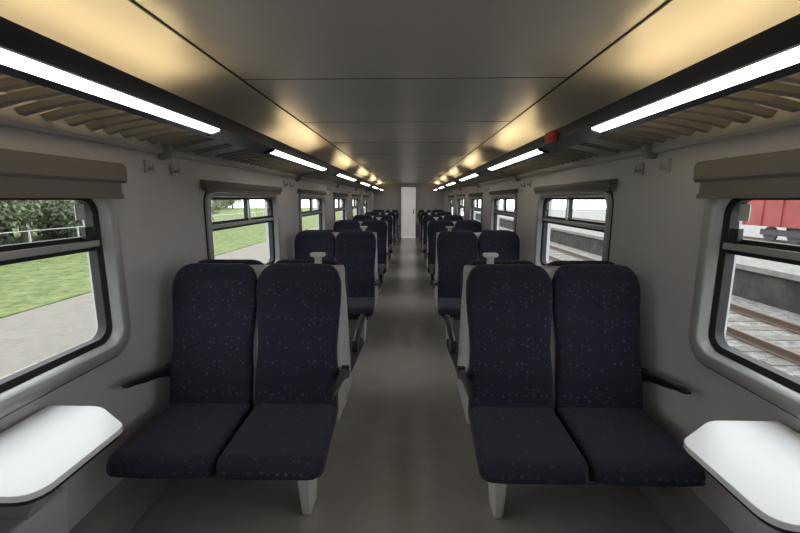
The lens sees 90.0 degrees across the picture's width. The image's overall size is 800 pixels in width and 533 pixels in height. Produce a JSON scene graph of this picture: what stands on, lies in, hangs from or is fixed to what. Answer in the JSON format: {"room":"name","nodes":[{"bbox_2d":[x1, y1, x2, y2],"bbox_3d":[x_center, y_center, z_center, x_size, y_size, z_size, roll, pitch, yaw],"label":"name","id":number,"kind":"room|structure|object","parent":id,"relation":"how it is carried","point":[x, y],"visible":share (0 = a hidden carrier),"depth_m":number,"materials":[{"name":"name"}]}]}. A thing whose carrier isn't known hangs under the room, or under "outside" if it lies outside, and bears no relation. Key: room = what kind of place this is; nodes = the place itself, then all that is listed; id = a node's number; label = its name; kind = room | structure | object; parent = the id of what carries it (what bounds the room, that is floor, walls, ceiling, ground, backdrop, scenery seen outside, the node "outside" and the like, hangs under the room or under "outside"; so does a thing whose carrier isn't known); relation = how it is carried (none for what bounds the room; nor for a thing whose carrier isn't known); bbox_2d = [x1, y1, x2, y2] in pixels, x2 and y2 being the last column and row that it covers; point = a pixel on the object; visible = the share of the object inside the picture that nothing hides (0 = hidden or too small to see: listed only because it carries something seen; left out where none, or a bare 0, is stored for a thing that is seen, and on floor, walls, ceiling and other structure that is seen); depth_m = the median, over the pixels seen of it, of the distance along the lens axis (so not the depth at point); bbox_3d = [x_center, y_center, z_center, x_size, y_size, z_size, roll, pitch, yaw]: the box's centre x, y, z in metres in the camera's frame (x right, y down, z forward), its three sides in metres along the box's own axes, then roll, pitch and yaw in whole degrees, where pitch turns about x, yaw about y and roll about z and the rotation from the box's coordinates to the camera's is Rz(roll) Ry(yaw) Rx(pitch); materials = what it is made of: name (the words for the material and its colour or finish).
{"room":"train carriage","nodes":[
{"label":"train carriage","id":0,"kind":"room"},
{"bbox_2d":[0,90,373,530],"bbox_3d":[-1.321,-0.726,6.577,0.120,2.300,18.950,0,10,1],"label":"wall","id":1,"kind":"structure","parent":0,"point":[161,218],"depth_m":2.13,"materials":[{"name":"grey plastic"}]},
{"bbox_2d":[0,240,99,260],"bbox_3d":[-1.417,-0.092,1.163,0.023,0.223,1.370,0,10,1],"label":"transom","id":2,"kind":"object","parent":1,"relation":"attached to","point":[7,255],"visible":1,"depth_m":1.58,"materials":[{"name":"silver metal"}]},
{"bbox_2d":[0,405,122,532],"bbox_3d":[-1.176,0.861,1.353,0.410,0.576,0.480,0,10,1],"label":"folding table","id":3,"kind":"object","parent":1,"relation":"attached to","point":[44,450],"visible":1,"depth_m":1.31,"materials":[{"name":"white plastic"}]},
{"bbox_2d":[0,148,126,198],"bbox_3d":[-1.359,-0.281,1.140,0.047,0.169,1.620,0,10,1],"label":"roller blind","id":4,"kind":"object","parent":1,"relation":"attached to","point":[23,174],"visible":1,"depth_m":1.55,"materials":[{"name":"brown fabric"}]},
{"bbox_2d":[0,198,130,418],"bbox_3d":[-1.419,0.134,1.201,0.081,0.832,1.552,0,10,1],"label":"window frame","id":5,"kind":"structure","parent":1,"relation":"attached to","point":[96,256],"depth_m":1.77,"materials":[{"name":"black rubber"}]},
{"bbox_2d":[69,478,172,532],"bbox_3d":[-1.196,0.330,6.751,0.130,0.160,18.950,0,10,1],"label":"baseboard","id":6,"kind":"structure","parent":1,"relation":"attached to","point":[119,511],"depth_m":1.85,"materials":[{"name":"grey"}]},
{"bbox_2d":[143,159,180,175],"bbox_3d":[-1.335,-0.556,2.260,0.044,0.070,0.280,0,10,1],"label":"coat hook","id":7,"kind":"object","parent":1,"relation":"attached to","point":[147,169],"visible":1,"depth_m":2.14,"materials":[{"name":"grey plastic"}]},
{"bbox_2d":[0,16,383,193],"bbox_3d":[-1.040,-1.457,6.692,0.429,0.224,19.430,0,10,1],"label":"luggage rack","id":8,"kind":"object","parent":1,"relation":"attached to","point":[239,146],"visible":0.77,"depth_m":1.65,"materials":[{"name":"grey metal"}]},
{"bbox_2d":[0,48,221,136],"bbox_3d":[-1.002,-0.588,1.167,0.080,0.117,1.930,0,10,1],"label":"lamp","id":9,"kind":"object","parent":8,"relation":"attached to","point":[7,58],"visible":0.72,"depth_m":1.28,"materials":[{"name":"white plastic"}]},
{"bbox_2d":[264,149,326,171],"bbox_3d":[-0.940,-1.042,3.879,0.080,0.117,1.930,0,10,1],"label":"lamp","id":10,"kind":"object","parent":8,"relation":"attached to","point":[275,152],"visible":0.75,"depth_m":3.50,"materials":[{"name":"white plastic"}]},
{"bbox_2d":[334,173,356,181],"bbox_3d":[-0.877,-1.496,6.590,0.080,0.117,1.930,0,10,1],"label":"lamp","id":11,"kind":"object","parent":8,"relation":"attached to","point":[338,174],"visible":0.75,"depth_m":6.36,"materials":[{"name":"white plastic"}]},
{"bbox_2d":[337,174,355,180],"bbox_3d":[-0.871,-1.461,6.596,0.056,0.022,1.890,0,10,1],"label":"diffuser","id":12,"kind":"object","parent":11,"relation":"attached to","point":[340,175],"depth_m":6.39,"materials":[{"name":"white plastic"}]},
{"bbox_2d":[203,191,274,264],"bbox_3d":[-1.364,-0.261,3.558,0.081,0.832,1.552,0,10,1],"label":"gasket","id":13,"kind":"object","parent":1,"relation":"attached to","point":[271,222],"visible":0.38,"depth_m":3.66,"materials":[{"name":"black rubber"}]},
{"bbox_2d":[200,179,281,193],"bbox_3d":[-1.305,-0.681,3.496,0.047,0.079,1.620,0,10,1],"label":"roller blind","id":14,"kind":"object","parent":1,"relation":"attached to","point":[211,186],"visible":1,"depth_m":3.18,"materials":[{"name":"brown fabric"}]},
{"bbox_2d":[212,198,272,228],"bbox_3d":[-1.363,-0.486,3.520,0.023,0.223,1.370,0,10,1],"label":"transom","id":15,"kind":"object","parent":1,"relation":"attached to","point":[249,220],"visible":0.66,"depth_m":3.57,"materials":[{"name":"silver metal"}]},
{"bbox_2d":[205,191,280,263],"bbox_3d":[-1.341,-0.261,3.557,0.067,0.820,1.540,0,10,1],"label":"frame","id":16,"kind":"object","parent":1,"relation":"attached to","point":[209,195],"visible":0.5,"depth_m":3.39,"materials":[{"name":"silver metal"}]},
{"bbox_2d":[283,181,293,187],"bbox_3d":[-1.280,-0.950,4.617,0.044,0.070,0.280,0,10,1],"label":"coat hook","id":17,"kind":"object","parent":1,"relation":"attached to","point":[284,184],"visible":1,"depth_m":4.49,"materials":[{"name":"grey plastic"}]},
{"bbox_2d":[299,193,322,229],"bbox_3d":[-1.310,-0.655,5.914,0.081,0.832,1.552,0,10,1],"label":"gasket","id":18,"kind":"object","parent":1,"relation":"attached to","point":[309,199],"visible":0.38,"depth_m":6.13,"materials":[{"name":"black rubber"}]},
{"bbox_2d":[302,199,321,215],"bbox_3d":[-1.309,-0.880,5.877,0.023,0.223,1.370,0,10,1],"label":"transom","id":19,"kind":"object","parent":1,"relation":"attached to","point":[312,212],"visible":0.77,"depth_m":5.93,"materials":[{"name":"silver metal"}]},
{"bbox_2d":[299,193,325,230],"bbox_3d":[-1.287,-0.655,5.914,0.067,0.820,1.540,0,10,1],"label":"frame","id":20,"kind":"object","parent":1,"relation":"attached to","point":[318,196],"visible":0.41,"depth_m":6.06,"materials":[{"name":"silver metal"}]},
{"bbox_2d":[298,189,326,194],"bbox_3d":[-1.251,-1.086,5.851,0.047,0.056,1.620,0,10,1],"label":"roller blind","id":21,"kind":"object","parent":1,"relation":"attached to","point":[303,191],"visible":1,"depth_m":5.58,"materials":[{"name":"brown fabric"}]},
{"bbox_2d":[334,195,344,219],"bbox_3d":[-1.256,-1.050,8.271,0.081,0.832,1.552,0,10,1],"label":"gasket","id":22,"kind":"object","parent":1,"relation":"attached to","point":[343,200],"visible":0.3,"depth_m":8.89,"materials":[{"name":"black rubber"}]},
{"bbox_2d":[334,196,347,221],"bbox_3d":[-1.233,-1.049,8.270,0.067,0.820,1.540,0,10,1],"label":"frame","id":23,"kind":"object","parent":1,"relation":"attached to","point":[345,198],"visible":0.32,"depth_m":8.72,"materials":[{"name":"silver metal"}]},
{"bbox_2d":[333,192,348,196],"bbox_3d":[-1.197,-1.470,8.209,0.047,0.079,1.620,0,10,1],"label":"roller blind","id":24,"kind":"object","parent":1,"relation":"attached to","point":[334,193],"visible":1,"depth_m":7.98,"materials":[{"name":"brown fabric"}]},
{"bbox_2d":[352,196,359,219],"bbox_3d":[-1.179,-1.444,10.627,0.067,0.820,1.540,0,10,1],"label":"frame","id":25,"kind":"object","parent":1,"relation":"attached to","point":[353,197],"visible":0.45,"depth_m":10.77,"materials":[{"name":"silver metal"}]},
{"bbox_2d":[353,199,358,214],"bbox_3d":[-1.202,-1.444,10.627,0.081,0.832,1.552,0,10,1],"label":"gasket","id":26,"kind":"object","parent":1,"relation":"attached to","point":[353,199],"visible":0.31,"depth_m":11.23,"materials":[{"name":"black rubber"}]},
{"bbox_2d":[363,197,368,214],"bbox_3d":[-1.124,-1.838,12.984,0.067,0.820,1.540,0,10,1],"label":"frame","id":27,"kind":"object","parent":1,"relation":"attached to","point":[363,197],"visible":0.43,"depth_m":13.63,"materials":[{"name":"silver metal"}]},
{"bbox_2d":[0,0,799,185],"bbox_3d":[0.119,-1.657,6.388,2.770,0.400,18.950,0,10,1],"label":"ceiling","id":28,"kind":"structure","parent":0,"point":[332,45],"depth_m":1.76,"materials":[{"name":"beige plastic"}]},
{"bbox_2d":[128,0,672,182],"bbox_3d":[0.119,-1.704,6.380,1.730,0.008,18.950,0,10,1],"label":"trim","id":29,"kind":"structure","parent":28,"relation":"attached to","point":[131,1],"depth_m":2.10,"materials":[{"name":"grey"}]},
{"bbox_2d":[129,238,673,532],"bbox_3d":[0.119,0.473,6.745,3.000,0.120,18.950,0,10,1],"label":"floor","id":30,"kind":"structure","parent":0,"point":[401,458],"depth_m":2.18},
{"bbox_2d":[106,263,349,514],"bbox_3d":[-0.820,0.612,2.021,1.075,1.165,0.796,0,10,1],"label":"seat","id":31,"kind":"object","parent":30,"relation":"on","point":[257,371],"visible":1,"depth_m":2.16,"materials":[{"name":"fabric"}]},
{"bbox_2d":[198,252,364,408],"bbox_3d":[-0.801,0.457,2.810,1.075,1.212,0.796,0,10,1],"label":"seat","id":32,"kind":"object","parent":30,"relation":"on","point":[353,346],"visible":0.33,"depth_m":2.42,"materials":[{"name":"plastic"}]},
{"bbox_2d":[294,231,379,341],"bbox_3d":[-0.766,0.218,4.378,1.075,1.165,0.796,0,10,1],"label":"seat","id":33,"kind":"object","parent":30,"relation":"on","point":[355,250],"visible":0.51,"depth_m":4.54,"materials":[{"name":"fabric"}]},
{"bbox_2d":[304,226,384,315],"bbox_3d":[-0.747,0.062,5.166,1.075,1.212,0.796,0,10,1],"label":"seat","id":34,"kind":"object","parent":30,"relation":"on","point":[362,227],"visible":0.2,"depth_m":4.79,"materials":[{"name":"fabric"}]},
{"bbox_2d":[333,220,389,291],"bbox_3d":[-0.711,-0.176,6.734,1.075,1.165,0.796,0,10,1],"label":"seat","id":35,"kind":"object","parent":30,"relation":"on","point":[378,226],"visible":0.38,"depth_m":6.90,"materials":[{"name":"fabric"}]},
{"bbox_2d":[353,215,394,254],"bbox_3d":[-0.657,-0.571,9.091,1.075,1.165,0.796,0,10,1],"label":"seat","id":36,"kind":"object","parent":30,"relation":"on","point":[388,218],"visible":0.28,"depth_m":9.26,"materials":[{"name":"fabric"}]},
{"bbox_2d":[356,217,391,279],"bbox_3d":[-0.693,-0.332,7.523,1.075,1.212,0.796,0,10,1],"label":"seat","id":37,"kind":"object","parent":30,"relation":"on","point":[378,218],"visible":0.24,"depth_m":7.13,"materials":[{"name":"plastic"}]},
{"bbox_2d":[364,212,397,253],"bbox_3d":[-0.603,-0.965,11.447,1.075,1.165,0.796,0,10,1],"label":"seat","id":38,"kind":"object","parent":30,"relation":"on","point":[393,214],"visible":0.27,"depth_m":11.62,"materials":[{"name":"fabric"}]},
{"bbox_2d":[372,210,399,233],"bbox_3d":[-0.549,-1.359,13.804,1.075,1.165,0.796,0,10,1],"label":"seat","id":39,"kind":"object","parent":30,"relation":"on","point":[379,211],"visible":0.21,"depth_m":13.97,"materials":[{"name":"fabric"}]},
{"bbox_2d":[417,210,444,234],"bbox_3d":[1.116,-1.353,13.767,1.075,1.165,0.796,0,10,1],"label":"seat","id":40,"kind":"object","parent":30,"relation":"on","point":[419,211],"visible":0.23,"depth_m":13.95,"materials":[{"name":"fabric"}]},
{"bbox_2d":[420,213,444,250],"bbox_3d":[1.026,-0.720,9.842,1.075,1.212,0.796,0,10,1],"label":"seat","id":41,"kind":"object","parent":30,"relation":"on","point":[421,236],"visible":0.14,"depth_m":9.60,"materials":[{"name":"plastic"}]},
{"bbox_2d":[418,212,451,241],"bbox_3d":[1.062,-0.959,11.410,1.075,1.165,0.796,0,10,1],"label":"seat","id":42,"kind":"object","parent":30,"relation":"on","point":[422,214],"visible":0.2,"depth_m":11.59,"materials":[{"name":"fabric"}]},
{"bbox_2d":[423,217,458,279],"bbox_3d":[0.972,-0.326,7.486,1.075,1.212,0.796,0,10,1],"label":"seat","id":43,"kind":"object","parent":30,"relation":"on","point":[435,218],"visible":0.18,"depth_m":7.33,"materials":[{"name":"fabric"}]},
{"bbox_2d":[421,215,462,252],"bbox_3d":[1.008,-0.565,9.053,1.075,1.165,0.796,0,10,1],"label":"seat","id":44,"kind":"object","parent":30,"relation":"on","point":[426,218],"visible":0.32,"depth_m":9.23,"materials":[{"name":"fabric"}]},
{"bbox_2d":[424,220,481,290],"bbox_3d":[0.953,-0.170,6.697,1.075,1.165,0.796,0,10,1],"label":"seat","id":45,"kind":"object","parent":30,"relation":"on","point":[434,226],"visible":0.3,"depth_m":6.87,"materials":[{"name":"fabric"}]},
{"bbox_2d":[429,226,508,300],"bbox_3d":[0.917,0.068,5.129,1.075,1.212,0.796,0,10,1],"label":"seat","id":46,"kind":"object","parent":30,"relation":"on","point":[448,227],"visible":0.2,"depth_m":4.71,"materials":[{"name":"fabric"}]},
{"bbox_2d":[432,231,519,339],"bbox_3d":[0.899,0.224,4.340,1.075,1.165,0.796,0,10,1],"label":"seat","id":47,"kind":"object","parent":30,"relation":"on","point":[455,249],"visible":0.48,"depth_m":4.51,"materials":[{"name":"fabric"}]},
{"bbox_2d":[444,253,615,400],"bbox_3d":[0.863,0.463,2.772,1.075,1.212,0.796,0,10,1],"label":"seat","id":48,"kind":"object","parent":30,"relation":"on","point":[454,345],"visible":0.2,"depth_m":2.38,"materials":[{"name":"plastic"}]},
{"bbox_2d":[457,264,705,517],"bbox_3d":[0.845,0.619,1.984,1.075,1.165,0.796,0,10,1],"label":"seat","id":49,"kind":"object","parent":30,"relation":"on","point":[551,375],"visible":1,"depth_m":2.12,"materials":[{"name":"fabric"}]},
{"bbox_2d":[374,183,442,237],"bbox_3d":[0.335,-2.243,15.945,3.000,2.400,0.100,0,10,1],"label":"wall","id":50,"kind":"structure","parent":0,"point":[389,198],"depth_m":15.81,"materials":[{"name":"grey plastic"}]},
{"bbox_2d":[400,186,416,237],"bbox_3d":[0.335,-2.170,15.937,0.690,2.060,0.100,0,10,1],"label":"door","id":51,"kind":"structure","parent":50,"relation":"in","point":[400,186],"depth_m":15.88,"materials":[{"name":"silver metal"}]},
{"bbox_2d":[401,187,415,237],"bbox_3d":[0.335,-2.157,15.949,0.600,2.030,0.040,0,10,1],"label":"door leaf","id":52,"kind":"structure","parent":51,"relation":"attached to","point":[408,194],"depth_m":15.93,"materials":[{"name":"white"}]},
{"bbox_2d":[443,94,799,532],"bbox_3d":[1.559,-0.715,6.513,0.120,2.300,18.950,0,10,1],"label":"wall","id":53,"kind":"structure","parent":0,"point":[657,220],"depth_m":2.06,"materials":[{"name":"grey plastic"}]},
{"bbox_2d":[448,197,453,211],"bbox_3d":[1.657,-1.821,12.882,0.067,0.820,1.540,0,10,1],"label":"frame","id":54,"kind":"object","parent":53,"relation":"attached to","point":[453,197],"visible":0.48,"depth_m":13.53,"materials":[{"name":"silver metal"}]},
{"bbox_2d":[456,196,464,219],"bbox_3d":[1.603,-1.427,10.525,0.067,0.820,1.540,0,10,1],"label":"frame","id":55,"kind":"object","parent":53,"relation":"attached to","point":[461,197],"visible":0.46,"depth_m":11.02,"materials":[{"name":"silver metal"}]},
{"bbox_2d":[458,196,464,214],"bbox_3d":[1.626,-1.427,10.525,0.081,0.832,1.552,0,10,1],"label":"gasket","id":56,"kind":"object","parent":53,"relation":"attached to","point":[464,196],"visible":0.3,"depth_m":10.78,"materials":[{"name":"black rubber"}]},
{"bbox_2d":[469,195,481,222],"bbox_3d":[1.548,-1.032,8.169,0.067,0.820,1.540,0,10,1],"label":"frame","id":57,"kind":"object","parent":53,"relation":"attached to","point":[470,198],"visible":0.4,"depth_m":8.56,"materials":[{"name":"silver metal"}]},
{"bbox_2d":[468,192,482,196],"bbox_3d":[1.513,-1.453,8.109,0.047,0.079,1.620,0,10,1],"label":"roller blind","id":58,"kind":"object","parent":53,"relation":"attached to","point":[479,194],"visible":1,"depth_m":7.88,"materials":[{"name":"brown fabric"}]},
{"bbox_2d":[471,197,482,224],"bbox_3d":[1.571,-1.032,8.168,0.081,0.832,1.552,0,10,1],"label":"gasket","id":59,"kind":"object","parent":53,"relation":"attached to","point":[472,211],"visible":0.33,"depth_m":8.56,"materials":[{"name":"black rubber"}]},
{"bbox_2d":[490,193,516,231],"bbox_3d":[1.494,-0.638,5.812,0.067,0.820,1.540,0,10,1],"label":"frame","id":60,"kind":"object","parent":53,"relation":"attached to","point":[512,195],"visible":0.52,"depth_m":5.83,"materials":[{"name":"silver metal"}]},
{"bbox_2d":[489,189,517,194],"bbox_3d":[1.459,-1.069,5.751,0.047,0.056,1.620,0,10,1],"label":"roller blind","id":61,"kind":"object","parent":53,"relation":"attached to","point":[509,191],"visible":1,"depth_m":5.49,"materials":[{"name":"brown fabric"}]},
{"bbox_2d":[494,199,513,215],"bbox_3d":[1.516,-0.863,5.774,0.023,0.223,1.370,0,10,1],"label":"transom","id":62,"kind":"object","parent":53,"relation":"attached to","point":[503,212],"visible":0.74,"depth_m":5.83,"materials":[{"name":"silver metal"}]},
{"bbox_2d":[493,193,516,232],"bbox_3d":[1.517,-0.638,5.811,0.081,0.832,1.552,0,10,1],"label":"gasket","id":63,"kind":"object","parent":53,"relation":"attached to","point":[496,199],"visible":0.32,"depth_m":6.06,"materials":[{"name":"black rubber"}]},
{"bbox_2d":[521,180,531,186],"bbox_3d":[1.433,-0.940,4.556,0.044,0.070,0.280,0,10,1],"label":"coat hook","id":64,"kind":"object","parent":53,"relation":"attached to","point":[529,184],"visible":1,"depth_m":4.45,"materials":[{"name":"grey plastic"}]},
{"bbox_2d":[534,191,611,265],"bbox_3d":[1.440,-0.244,3.455,0.067,0.820,1.540,0,10,1],"label":"frame","id":65,"kind":"object","parent":53,"relation":"attached to","point":[606,194],"visible":0.55,"depth_m":3.30,"materials":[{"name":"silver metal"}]},
{"bbox_2d":[543,198,604,229],"bbox_3d":[1.462,-0.469,3.417,0.023,0.223,1.370,0,10,1],"label":"transom","id":66,"kind":"object","parent":53,"relation":"attached to","point":[565,221],"visible":0.79,"depth_m":3.46,"materials":[{"name":"silver metal"}]},
{"bbox_2d":[543,202,548,216],"bbox_3d":[1.476,-0.576,4.033,0.036,0.155,0.050,0,10,1],"label":"label","id":67,"kind":"object","parent":66,"relation":"attached to","point":[545,213],"visible":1,"depth_m":4.02,"materials":[{"name":"black plastic"}]},
{"bbox_2d":[534,179,616,193],"bbox_3d":[1.404,-0.664,3.396,0.047,0.079,1.620,0,10,1],"label":"roller blind","id":68,"kind":"object","parent":53,"relation":"attached to","point":[601,185],"visible":1,"depth_m":3.08,"materials":[{"name":"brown fabric"}]},
{"bbox_2d":[540,191,613,265],"bbox_3d":[1.463,-0.244,3.455,0.081,0.832,1.552,0,10,1],"label":"gasket","id":69,"kind":"object","parent":53,"relation":"attached to","point":[544,223],"visible":0.41,"depth_m":3.49,"materials":[{"name":"black rubber"}]},
{"bbox_2d":[433,14,799,193],"bbox_3d":[1.274,-1.444,6.639,0.459,0.213,19.428,0,10,1],"label":"luggage rack","id":70,"kind":"object","parent":53,"relation":"attached to","point":[694,122],"depth_m":1.66,"materials":[{"name":"grey metal"}]},
{"bbox_2d":[459,173,480,181],"bbox_3d":[1.122,-1.488,6.545,0.080,0.117,1.930,0,10,1],"label":"lamp","id":71,"kind":"object","parent":70,"relation":"attached to","point":[476,174],"visible":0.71,"depth_m":6.31,"materials":[{"name":"white plastic"}]},
{"bbox_2d":[460,174,477,180],"bbox_3d":[1.116,-1.454,6.551,0.056,0.022,1.890,0,10,1],"label":"diffuser","id":72,"kind":"object","parent":71,"relation":"attached to","point":[473,175],"depth_m":6.35,"materials":[{"name":"white plastic"}]},
{"bbox_2d":[487,148,548,171],"bbox_3d":[1.060,-1.034,3.834,0.080,0.117,1.930,0,10,1],"label":"lamp","id":73,"kind":"object","parent":70,"relation":"attached to","point":[538,151],"visible":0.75,"depth_m":3.47,"materials":[{"name":"white plastic"}]},
{"bbox_2d":[589,46,799,134],"bbox_3d":[0.998,-0.581,1.122,0.080,0.117,1.930,0,10,1],"label":"lamp","id":74,"kind":"object","parent":70,"relation":"attached to","point":[790,57],"visible":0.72,"depth_m":1.26,"materials":[{"name":"white plastic"}]},
{"bbox_2d":[634,158,671,174],"bbox_3d":[1.379,-0.545,2.199,0.044,0.070,0.280,0,10,1],"label":"coat hook","id":75,"kind":"object","parent":53,"relation":"attached to","point":[667,166],"visible":1,"depth_m":2.09,"materials":[{"name":"grey plastic"}]},
{"bbox_2d":[637,486,732,532],"bbox_3d":[1.434,0.340,6.692,0.130,0.160,18.950,0,10,1],"label":"baseboard","id":76,"kind":"structure","parent":53,"relation":"attached to","point":[683,511],"depth_m":1.82,"materials":[{"name":"grey"}]},
{"bbox_2d":[683,421,799,532],"bbox_3d":[1.148,0.877,1.251,0.450,0.576,0.480,0,10,1],"label":"folding table","id":77,"kind":"object","parent":53,"relation":"attached to","point":[757,463],"visible":1,"depth_m":1.21,"materials":[{"name":"white plastic"}]},
{"bbox_2d":[689,198,799,419],"bbox_3d":[1.409,0.151,1.098,0.081,0.832,1.552,0,10,1],"label":"window frame","id":78,"kind":"structure","parent":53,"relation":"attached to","point":[726,258],"depth_m":1.72,"materials":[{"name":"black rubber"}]},
{"bbox_2d":[693,148,799,197],"bbox_3d":[1.350,-0.265,1.040,0.047,0.169,1.620,0,10,1],"label":"roller blind","id":79,"kind":"object","parent":53,"relation":"attached to","point":[776,174],"visible":1,"depth_m":1.52,"materials":[{"name":"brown fabric"}]},
{"bbox_2d":[723,242,799,260],"bbox_3d":[1.408,-0.075,1.061,0.023,0.223,1.370,0,10,1],"label":"transom","id":80,"kind":"object","parent":53,"relation":"attached to","point":[793,255],"visible":1,"depth_m":1.55,"materials":[{"name":"silver metal"}]},
{"bbox_2d":[728,204,750,241],"bbox_3d":[1.422,-0.182,1.676,0.036,0.155,0.050,0,10,1],"label":"label","id":81,"kind":"object","parent":80,"relation":"attached to","point":[735,234],"visible":1,"depth_m":1.67,"materials":[{"name":"black plastic"}]},
{"label":"outside","id":82,"kind":"structure","parent":0,"visible":0},
{"bbox_2d":[461,215,799,378],"bbox_3d":[4.418,-1.693,27.505,11.150,0.300,85.000,0,10,1],"label":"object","id":83,"kind":"object","parent":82,"point":[773,311],"depth_m":8.97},
{"bbox_2d":[499,229,799,378],"bbox_3d":[7.881,-1.831,26.895,2.500,0.175,66.000,0,10,1],"label":"railway track","id":84,"kind":"object","parent":83,"relation":"on","point":[789,355],"visible":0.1,"depth_m":8.01,"materials":[{"name":"brown metal"}]},
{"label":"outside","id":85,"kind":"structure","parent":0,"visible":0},
{"bbox_2d":[0,262,265,378],"bbox_3d":[-3.080,-1.967,27.631,3.850,0.400,85.000,0,10,1],"label":"platform","id":86,"kind":"object","parent":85,"point":[9,374],"depth_m":6.14,"materials":[{"name":"grey concrete"}]},
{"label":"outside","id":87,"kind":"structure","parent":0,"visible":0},
{"bbox_2d":[0,215,354,376],"bbox_3d":[-6.404,-1.977,27.706,2.800,0.395,85.000,0,10,1],"label":"footpath","id":88,"kind":"structure","parent":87,"point":[28,337],"depth_m":7.69,"materials":[{"name":"concrete"}]},
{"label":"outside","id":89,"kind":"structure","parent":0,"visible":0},
{"bbox_2d":[0,208,364,318],"bbox_3d":[-48.196,-5.035,45.904,81.600,0.420,150.000,0,10,1],"label":"grass field","id":90,"kind":"structure","parent":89,"point":[29,285],"depth_m":13.72,"materials":[{"name":"green plant"}]},
{"bbox_2d":[0,200,40,223],"bbox_3d":[-20.091,-3.069,16.923,6.421,5.599,6.227,1,10,4],"label":"tree","id":91,"kind":"object","parent":90,"relation":"on","point":[2,202],"visible":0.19,"depth_m":18.75,"materials":[{"name":"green plant"}]},
{"bbox_2d":[0,219,48,238],"bbox_3d":[-24.455,-4.224,24.474,8.168,7.413,6.519,-8,12,-39],"label":"tree","id":92,"kind":"object","parent":90,"relation":"on","point":[14,227],"visible":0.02,"depth_m":24.85,"materials":[{"name":"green plant"}]},
{"bbox_2d":[0,200,82,244],"bbox_3d":[-19.323,-3.188,20.341,6.404,5.470,6.625,0,10,1],"label":"tree","id":93,"kind":"object","parent":90,"relation":"on","point":[24,225],"visible":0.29,"depth_m":20.39,"materials":[{"name":"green plant"}]},
{"bbox_2d":[17,200,82,237],"bbox_3d":[-19.644,-3.440,23.579,4.906,5.579,6.147,7,12,36],"label":"tree","id":94,"kind":"object","parent":90,"relation":"on","point":[70,233],"visible":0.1,"depth_m":22.54,"materials":[{"name":"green plant"}]},
{"bbox_2d":[30,216,76,237],"bbox_3d":[-20.438,-4.236,26.330,6.538,5.584,6.763,8,13,41],"label":"tree","id":95,"kind":"object","parent":90,"relation":"on","point":[45,233],"visible":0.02,"depth_m":25.87,"materials":[{"name":"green plant"}]},
{"bbox_2d":[0,211,264,241],"bbox_3d":[-15.413,-2.705,27.284,0.060,1.130,66.000,0,10,1],"label":"fence","id":96,"kind":"object","parent":90,"relation":"on","point":[29,233],"visible":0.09,"depth_m":18.28,"materials":[{"name":"grey metal"}]},
{"bbox_2d":[211,200,224,220],"bbox_3d":[-19.080,-5.375,33.912,6.164,5.265,6.376,6,11,34],"label":"tree","id":97,"kind":"object","parent":90,"relation":"on","point":[212,201],"visible":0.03,"depth_m":34.73,"materials":[{"name":"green plant"}]},
{"bbox_2d":[214,200,223,209],"bbox_3d":[-44.033,-15.977,93.611,7.331,6.878,7.827,-7,12,-38],"label":"tree","id":98,"kind":"object","parent":90,"relation":"on","point":[220,200],"visible":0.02,"depth_m":94.42,"materials":[{"name":"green plant"}]},
{"bbox_2d":[221,200,229,208],"bbox_3d":[-44.814,-16.400,97.163,6.875,6.450,7.341,-5,11,-29],"label":"tree","id":99,"kind":"object","parent":90,"relation":"on","point":[226,204],"visible":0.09,"depth_m":99.54,"materials":[{"name":"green plant"}]},
{"bbox_2d":[225,200,241,208],"bbox_3d":[-44.775,-17.520,106.278,5.133,4.586,5.003,4,10,21],"label":"tree","id":100,"kind":"object","parent":90,"relation":"on","point":[238,201],"visible":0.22,"depth_m":106.53,"materials":[{"name":"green plant"}]},
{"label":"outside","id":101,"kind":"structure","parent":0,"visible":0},
{"bbox_2d":[462,209,787,240],"bbox_3d":[62.725,-4.364,43.464,96.500,0.300,150.000,0,10,1],"label":"yard","id":102,"kind":"structure","parent":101,"point":[595,214],"depth_m":65.14,"materials":[{"name":"grey concrete"}]},
{"bbox_2d":[475,211,799,314],"bbox_3d":[11.991,-2.128,27.258,4.200,1.240,85.000,0,10,1],"label":"platform","id":103,"kind":"object","parent":102,"relation":"on","point":[771,283],"visible":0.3,"depth_m":11.01,"materials":[{"name":"concrete"}]},
{"bbox_2d":[562,217,799,244],"bbox_3d":[23.577,-1.773,26.543,2.500,0.175,66.000,0,10,1],"label":"railway track","id":104,"kind":"object","parent":102,"relation":"on","point":[744,237],"visible":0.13,"depth_m":27.21,"materials":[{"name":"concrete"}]},
{"bbox_2d":[742,200,799,243],"bbox_3d":[23.418,-2.085,19.396,2.860,2.800,14.400,0,10,1],"label":"wagon","id":105,"kind":"object","parent":104,"relation":"on","point":[773,214],"visible":0.87,"depth_m":23.64,"materials":[{"name":"red metal"}]},
{"bbox_3d":[-1.438,0.129,1.201,0.004,0.690,1.400,0,10,1],"label":"glass pane","id":106,"kind":"object","parent":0,"visible":0},
{"bbox_2d":[74,204,94,239],"bbox_3d":[-1.403,-0.199,1.779,0.036,0.155,0.050,0,10,1],"label":"label","id":107,"kind":"object","parent":106,"relation":"attached to","point":[87,233],"visible":1,"depth_m":1.77,"materials":[{"name":"black plastic"}]},
{"bbox_3d":[-1.384,-0.266,3.557,0.004,0.690,1.400,0,10,1],"label":"glass pane","id":108,"kind":"object","parent":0,"visible":0},
{"bbox_2d":[267,202,271,216],"bbox_3d":[-1.349,-0.593,4.136,0.036,0.155,0.050,0,10,1],"label":"label","id":109,"kind":"object","parent":108,"relation":"attached to","point":[270,212],"visible":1,"depth_m":4.12,"materials":[{"name":"black plastic"}]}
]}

